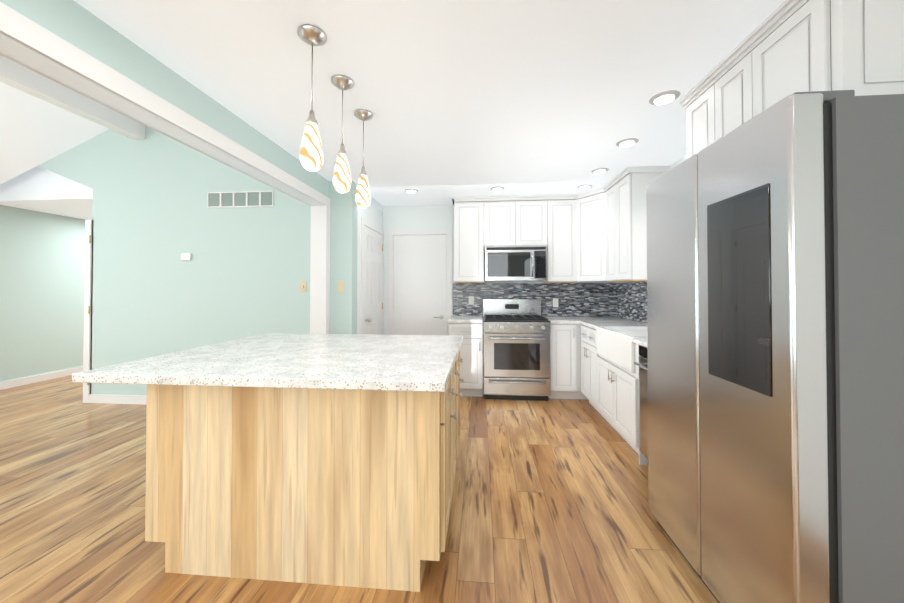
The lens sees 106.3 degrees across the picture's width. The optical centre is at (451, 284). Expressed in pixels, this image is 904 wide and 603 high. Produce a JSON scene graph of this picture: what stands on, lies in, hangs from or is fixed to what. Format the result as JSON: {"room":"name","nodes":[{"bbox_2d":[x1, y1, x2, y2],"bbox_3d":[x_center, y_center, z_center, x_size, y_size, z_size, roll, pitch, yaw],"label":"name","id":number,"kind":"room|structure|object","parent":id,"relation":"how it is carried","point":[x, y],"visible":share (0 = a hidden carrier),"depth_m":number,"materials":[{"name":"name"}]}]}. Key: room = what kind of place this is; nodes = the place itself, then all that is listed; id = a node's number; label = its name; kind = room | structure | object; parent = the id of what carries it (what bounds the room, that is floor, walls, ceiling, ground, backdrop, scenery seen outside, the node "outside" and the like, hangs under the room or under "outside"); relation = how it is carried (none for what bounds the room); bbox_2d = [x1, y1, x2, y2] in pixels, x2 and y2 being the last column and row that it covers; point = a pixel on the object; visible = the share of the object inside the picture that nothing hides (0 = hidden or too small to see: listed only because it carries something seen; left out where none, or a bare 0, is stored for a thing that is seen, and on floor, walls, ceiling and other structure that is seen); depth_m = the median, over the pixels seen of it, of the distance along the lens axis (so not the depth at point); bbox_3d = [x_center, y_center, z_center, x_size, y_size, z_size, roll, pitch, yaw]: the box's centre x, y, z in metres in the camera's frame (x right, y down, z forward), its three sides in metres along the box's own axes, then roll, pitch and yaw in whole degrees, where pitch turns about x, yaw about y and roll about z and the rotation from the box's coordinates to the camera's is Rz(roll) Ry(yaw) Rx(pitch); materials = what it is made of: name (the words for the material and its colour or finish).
{"room":"kitchen","nodes":[
{"label":"kitchen","id":0,"kind":"room"},
{"bbox_2d":[0,205,84,381],"bbox_3d":[-5.920,-0.371,3.381,0.150,3.400,12.600,0,-1,5],"label":"wall","id":1,"kind":"structure","parent":0,"point":[42,261],"depth_m":4.72,"materials":[{"name":"green"}]},
{"bbox_2d":[0,366,82,389],"bbox_3d":[-5.847,1.280,3.254,0.014,0.095,12.400,0,-1,5],"label":"baseboard","id":2,"kind":"structure","parent":1,"relation":"attached to","point":[47,376],"depth_m":4.69,"materials":[{"name":"white wood"}]},
{"bbox_2d":[0,82,107,183],"bbox_3d":[-3.993,-1.505,0.386,4.500,1.145,6.930,0,-1,5],"label":"ceiling","id":3,"kind":"structure","parent":0,"point":[34,131],"depth_m":3.58,"materials":[{"name":"white paint"}]},
{"bbox_2d":[0,55,144,139],"bbox_3d":[-3.813,-1.817,0.374,0.130,0.280,6.930,0,-1,5],"label":"ridge beam","id":4,"kind":"structure","parent":3,"relation":"attached to","point":[13,74],"depth_m":3.10,"materials":[{"name":"white paint"}]},
{"bbox_2d":[0,0,328,197],"bbox_3d":[-1.681,-1.025,0.184,0.140,0.290,6.930,0,-1,5],"label":"wall","id":5,"kind":"structure","parent":0,"point":[76,24],"depth_m":1.66,"materials":[{"name":"green"}]},
{"bbox_2d":[0,2,329,333],"bbox_3d":[-1.681,0.165,0.169,0.172,2.250,6.930,0,-1,5],"label":"trim","id":6,"kind":"structure","parent":5,"relation":"attached to","point":[26,42],"depth_m":1.73,"materials":[{"name":"white wood"}]},
{"bbox_2d":[0,166,382,219],"bbox_3d":[-3.255,-1.535,6.723,4.900,1.090,5.518,0,-1,5],"label":"ceiling","id":7,"kind":"structure","parent":0,"point":[38,188],"depth_m":4.12,"materials":[{"name":"white paint"}]},
{"bbox_2d":[38,126,357,395],"bbox_3d":[-2.928,-0.325,3.834,3.764,3.320,0.150,0,-1,5],"label":"wall","id":8,"kind":"structure","parent":0,"point":[243,272],"depth_m":3.76,"materials":[{"name":"green paint"}]},
{"bbox_2d":[83,220,92,402],"bbox_3d":[-4.121,0.301,3.913,0.085,2.070,0.179,0,-1,5],"label":"trim","id":9,"kind":"structure","parent":8,"relation":"attached to","point":[88,282],"depth_m":3.84,"materials":[{"name":"white wood"}]},
{"bbox_2d":[89,394,146,404],"bbox_3d":[-2.789,1.286,3.720,2.630,0.095,0.014,0,-1,5],"label":"baseboard","id":10,"kind":"structure","parent":8,"relation":"attached to","point":[119,399],"depth_m":3.79,"materials":[{"name":"white wood"}]},
{"bbox_2d":[181,253,190,260],"bbox_3d":[-2.938,-0.306,3.748,0.110,0.080,0.022,0,-1,5],"label":"thermostat","id":11,"kind":"object","parent":8,"relation":"attached to","point":[185,256],"visible":0.96,"depth_m":3.74,"materials":[{"name":"white plastic"}]},
{"bbox_2d":[207,191,273,207],"bbox_3d":[-2.315,-0.932,3.708,0.760,0.170,0.012,0,-1,5],"label":"air vent","id":12,"kind":"object","parent":8,"relation":"in","point":[241,199],"visible":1,"depth_m":3.71,"materials":[{"name":"white metal"}]},
{"bbox_2d":[300,281,306,291],"bbox_3d":[-1.598,0.022,3.634,0.074,0.120,0.016,0,-1,5],"label":"switch plate","id":13,"kind":"object","parent":8,"relation":"attached to","point":[303,286],"visible":1,"depth_m":3.64,"materials":[{"name":"beige plastic"}]},
{"bbox_2d":[338,281,343,291],"bbox_3d":[-1.179,0.022,3.598,0.074,0.120,0.016,0,-1,5],"label":"switch plate","id":14,"kind":"object","parent":8,"relation":"attached to","point":[340,286],"visible":1,"depth_m":3.60,"materials":[{"name":"beige plastic"}]},
{"bbox_2d":[0,375,717,602],"bbox_3d":[-2.233,1.375,3.047,9.250,0.100,12.600,0,-1,5],"label":"floor","id":15,"kind":"structure","parent":0,"point":[550,501],"depth_m":1.89,"materials":[{"name":"brown wood"}]},
{"bbox_2d":[145,341,463,591],"bbox_3d":[-0.654,0.871,2.054,1.406,0.884,1.125,0,-1,5],"label":"kitchen island","id":16,"kind":"object","parent":15,"relation":"on","point":[326,459],"depth_m":1.49,"materials":[{"name":"brown wood"}]},
{"bbox_2d":[72,333,462,392],"bbox_3d":[-0.774,0.408,2.042,1.610,0.040,1.320,0,-1,5],"label":"island countertop","id":17,"kind":"structure","parent":16,"relation":"on","point":[353,363],"depth_m":1.60,"materials":[{"name":"white stone"}]},
{"bbox_2d":[447,320,482,396],"bbox_3d":[0.185,0.898,4.289,0.402,0.885,0.620,0,-1,5],"label":"base cabinet","id":18,"kind":"object","parent":15,"relation":"on","point":[471,348],"depth_m":3.98,"materials":[{"name":"white wood"}]},
{"bbox_2d":[448,316,482,319],"bbox_3d":[0.177,0.437,4.292,0.417,0.037,0.628,0,-1,5],"label":"countertop","id":19,"kind":"structure","parent":18,"relation":"on","point":[452,317],"depth_m":4.16,"materials":[{"name":"white stone"}]},
{"bbox_2d":[483,299,550,400],"bbox_3d":[0.767,0.764,4.177,0.760,1.150,0.731,0,-1,5],"label":"range","id":20,"kind":"object","parent":15,"relation":"on","point":[516,349],"visible":1,"depth_m":3.88,"materials":[{"name":"silver metal"}]},
{"bbox_2d":[548,320,578,398],"bbox_3d":[1.304,0.897,4.195,0.292,0.885,0.620,0,-1,5],"label":"base cabinet","id":21,"kind":"object","parent":15,"relation":"on","point":[565,358],"depth_m":3.89,"materials":[{"name":"white wood"}]},
{"bbox_2d":[543,316,633,323],"bbox_3d":[1.636,0.435,4.168,0.959,0.037,0.628,0,-1,5],"label":"countertop","id":22,"kind":"structure","parent":21,"relation":"on","point":[554,319],"depth_m":4.03,"materials":[{"name":"white stone"}]},
{"bbox_2d":[579,324,588,399],"bbox_3d":[1.753,0.896,4.157,0.724,0.885,0.620,0,-1,5],"label":"base cabinet","id":23,"kind":"object","parent":15,"relation":"on","point":[581,396],"depth_m":3.89,"materials":[{"name":"white wood"}]},
{"bbox_2d":[580,325,591,404],"bbox_3d":[1.753,0.888,3.542,0.620,0.885,0.580,0,-1,5],"label":"base cabinet","id":24,"kind":"object","parent":15,"relation":"on","point":[586,330],"depth_m":3.66,"materials":[{"name":"white wood"}]},
{"bbox_2d":[592,329,647,464],"bbox_3d":[1.699,0.881,2.915,0.620,0.885,0.912,0,-1,5],"label":"base cabinet","id":25,"kind":"object","parent":15,"relation":"on","point":[609,372],"depth_m":2.81,"materials":[{"name":"white wood"}]},
{"bbox_2d":[580,321,646,346],"bbox_3d":[1.690,0.419,2.854,0.628,0.037,1.967,0,-1,5],"label":"countertop","id":26,"kind":"structure","parent":25,"relation":"on","point":[639,340],"depth_m":3.56,"materials":[{"name":"white stone"}]},
{"bbox_2d":[596,325,646,372],"bbox_3d":[1.619,0.533,2.902,0.490,0.271,0.770,0,-1,5],"label":"sink","id":27,"kind":"object","parent":26,"relation":"in","point":[613,342],"depth_m":2.94,"materials":[{"name":"white ceramic"}]},
{"bbox_2d":[634,345,647,458],"bbox_3d":[1.612,0.876,2.172,0.640,0.878,0.575,0,-1,5],"label":"dishwasher","id":28,"kind":"object","parent":15,"relation":"on","point":[642,364],"visible":0.19,"depth_m":2.41,"materials":[{"name":"silver metal"}]},
{"bbox_2d":[646,90,903,602],"bbox_3d":[1.465,0.359,1.426,0.824,1.892,0.905,0,-1,5],"label":"fridge","id":29,"kind":"object","parent":15,"relation":"on","point":[775,292],"visible":1,"depth_m":1.04,"materials":[{"name":"grey metal"}]},
{"bbox_2d":[357,197,382,333],"bbox_3d":[-1.080,0.070,4.235,0.150,2.540,0.970,0,-1,5],"label":"wall","id":30,"kind":"structure","parent":0,"point":[372,213],"depth_m":3.85,"materials":[{"name":"white"}]},
{"bbox_2d":[74,0,784,205],"bbox_3d":[0.132,-1.194,0.670,3.670,0.100,8.200,0,-1,5],"label":"ceiling","id":31,"kind":"structure","parent":0,"point":[467,98],"depth_m":1.83,"materials":[{"name":"white paint"}]},
{"bbox_2d":[297,24,326,171],"bbox_3d":[-0.633,-0.822,1.533,0.124,0.620,0.124,0,-1,5],"label":"pendant light","id":32,"kind":"object","parent":31,"relation":"hanging from","point":[311,155],"visible":1,"depth_m":1.50,"materials":[{"name":"white glass"}]},
{"bbox_2d":[331,75,353,192],"bbox_3d":[-0.608,-0.818,1.882,0.124,0.620,0.124,0,-1,5],"label":"pendant light","id":33,"kind":"object","parent":31,"relation":"hanging from","point":[342,181],"visible":1,"depth_m":1.85,"materials":[{"name":"white glass"}]},
{"bbox_2d":[354,109,372,207],"bbox_3d":[-0.584,-0.814,2.231,0.124,0.620,0.124,0,-1,5],"label":"pendant light","id":34,"kind":"object","parent":31,"relation":"hanging from","point":[363,197],"visible":1,"depth_m":2.20,"materials":[{"name":"white glass"}]},
{"bbox_2d":[405,189,417,192],"bbox_3d":[-0.476,-1.097,3.982,0.164,0.012,0.164,0,-1,5],"label":"recessed light","id":35,"kind":"object","parent":31,"relation":"in","point":[411,190],"visible":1,"depth_m":3.95,"materials":[{"name":"grey"}]},
{"bbox_2d":[490,186,503,190],"bbox_3d":[0.521,-1.098,3.897,0.164,0.012,0.164,0,-1,5],"label":"recessed light","id":36,"kind":"object","parent":31,"relation":"in","point":[497,188],"visible":1,"depth_m":3.86,"materials":[{"name":"grey"}]},
{"bbox_2d":[577,184,591,188],"bbox_3d":[1.498,-1.099,3.825,0.164,0.012,0.164,0,-1,5],"label":"recessed light","id":37,"kind":"object","parent":31,"relation":"in","point":[586,186],"visible":0.98,"depth_m":3.79,"materials":[{"name":"grey"}]},
{"bbox_2d":[591,168,608,173],"bbox_3d":[1.444,-1.105,3.307,0.164,0.012,0.164,0,-1,5],"label":"recessed light","id":38,"kind":"object","parent":31,"relation":"in","point":[599,170],"visible":1,"depth_m":3.29,"materials":[{"name":"grey"}]},
{"bbox_2d":[616,138,638,146],"bbox_3d":[1.380,-1.113,2.670,0.164,0.012,0.164,0,-1,5],"label":"recessed light","id":39,"kind":"object","parent":31,"relation":"in","point":[627,142],"visible":1,"depth_m":2.64,"materials":[{"name":"grey"}]},
{"bbox_2d":[649,90,680,104],"bbox_3d":[1.282,-1.120,2.046,0.164,0.012,0.164,0,-1,5],"label":"recessed light","id":40,"kind":"object","parent":31,"relation":"in","point":[665,97],"visible":1,"depth_m":2.03,"materials":[{"name":"grey"}]},
{"bbox_2d":[383,205,614,334],"bbox_3d":[0.636,0.075,4.651,3.500,2.540,0.150,0,-1,5],"label":"wall","id":41,"kind":"structure","parent":0,"point":[416,217],"depth_m":4.68,"materials":[{"name":"white paint"}]},
{"bbox_2d":[360,217,451,334],"bbox_3d":[-0.518,0.290,4.234,0.970,2.100,0.870,0,-1,5],"label":"door","id":42,"kind":"structure","parent":41,"relation":"attached to","point":[419,282],"depth_m":4.65,"materials":[{"name":"white wood"}]},
{"bbox_2d":[452,196,487,281],"bbox_3d":[0.256,-0.565,4.436,0.432,1.064,0.350,0,-1,5],"label":"upper cabinet","id":43,"kind":"object","parent":41,"relation":"attached to","point":[470,213],"depth_m":4.26,"materials":[{"name":"white wood"}]},
{"bbox_2d":[488,196,519,246],"bbox_3d":[0.638,-0.785,4.407,0.446,0.624,0.350,0,-1,5],"label":"upper cabinet","id":44,"kind":"object","parent":41,"relation":"attached to","point":[503,211],"depth_m":4.23,"materials":[{"name":"white wood"}]},
{"bbox_2d":[485,246,546,281],"bbox_3d":[0.800,-0.257,4.339,0.758,0.425,0.444,0,-1,5],"label":"microwave","id":45,"kind":"object","parent":44,"relation":"attached to","point":[515,263],"visible":1,"depth_m":4.16,"materials":[{"name":"silver metal"}]},
{"bbox_2d":[520,195,539,245],"bbox_3d":[0.970,-0.785,4.378,0.448,0.624,0.350,0,-1,5],"label":"upper cabinet","id":46,"kind":"object","parent":41,"relation":"attached to","point":[529,204],"depth_m":4.20,"materials":[{"name":"white wood"}]},
{"bbox_2d":[453,283,612,316],"bbox_3d":[1.072,0.202,4.532,2.130,0.437,0.009,0,-1,5],"label":"tile backsplash","id":47,"kind":"structure","parent":41,"relation":"attached to","point":[574,299],"depth_m":4.51,"materials":[{"name":"tile"}]},
{"bbox_2d":[469,296,473,304],"bbox_3d":[0.260,0.214,4.594,0.072,0.116,0.004,0,-1,5],"label":"electrical outlet plate","id":48,"kind":"object","parent":47,"relation":"attached to","point":[471,300],"visible":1,"depth_m":4.59,"materials":[{"name":"white plastic"}]},
{"bbox_2d":[553,298,557,306],"bbox_3d":[1.376,0.243,4.499,0.072,0.116,0.004,0,-1,5],"label":"electrical outlet plate","id":49,"kind":"object","parent":47,"relation":"attached to","point":[555,302],"visible":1,"depth_m":4.50,"materials":[{"name":"white plastic"}]},
{"bbox_2d":[540,194,571,281],"bbox_3d":[1.355,-0.566,4.323,0.444,1.064,0.391,0,-1,5],"label":"upper cabinet","id":50,"kind":"object","parent":41,"relation":"attached to","point":[555,210],"depth_m":4.17,"materials":[{"name":"white wood"}]},
{"bbox_2d":[615,154,686,322],"bbox_3d":[1.885,0.024,0.506,0.150,2.540,8.200,0,-1,5],"label":"wall","id":51,"kind":"structure","parent":0,"point":[679,161],"depth_m":3.06,"materials":[{"name":"white paint"}]},
{"bbox_2d":[572,186,603,281],"bbox_3d":[1.795,-0.568,4.124,0.633,1.064,0.713,0,-1,5],"label":"upper cabinet","id":52,"kind":"object","parent":51,"relation":"attached to","point":[598,235],"depth_m":4.02,"materials":[{"name":"white wood"}]},
{"bbox_2d":[604,183,607,281],"bbox_3d":[1.880,-0.574,3.652,0.383,1.064,0.408,0,-1,5],"label":"upper cabinet","id":53,"kind":"object","parent":51,"relation":"attached to","point":[606,186],"depth_m":3.81,"materials":[{"name":"white wood"}]},
{"bbox_2d":[613,282,646,322],"bbox_3d":[2.030,0.185,3.156,0.008,0.437,2.589,0,-1,5],"label":"tile backsplash","id":54,"kind":"structure","parent":51,"relation":"attached to","point":[625,300],"depth_m":3.98,"materials":[{"name":"tile"}]},
{"bbox_2d":[608,166,668,281],"bbox_3d":[1.857,-0.577,3.380,0.383,1.064,0.367,0,-1,5],"label":"upper cabinet","id":55,"kind":"object","parent":51,"relation":"attached to","point":[627,213],"depth_m":3.22,"materials":[{"name":"white wood"}]},
{"bbox_2d":[679,0,903,158],"bbox_3d":[1.623,-0.877,1.588,0.546,0.508,0.930,0,-1,5],"label":"upper cabinet","id":56,"kind":"object","parent":51,"relation":"attached to","point":[784,49],"visible":0.62,"depth_m":1.32,"materials":[{"name":"white wood"}]}
]}

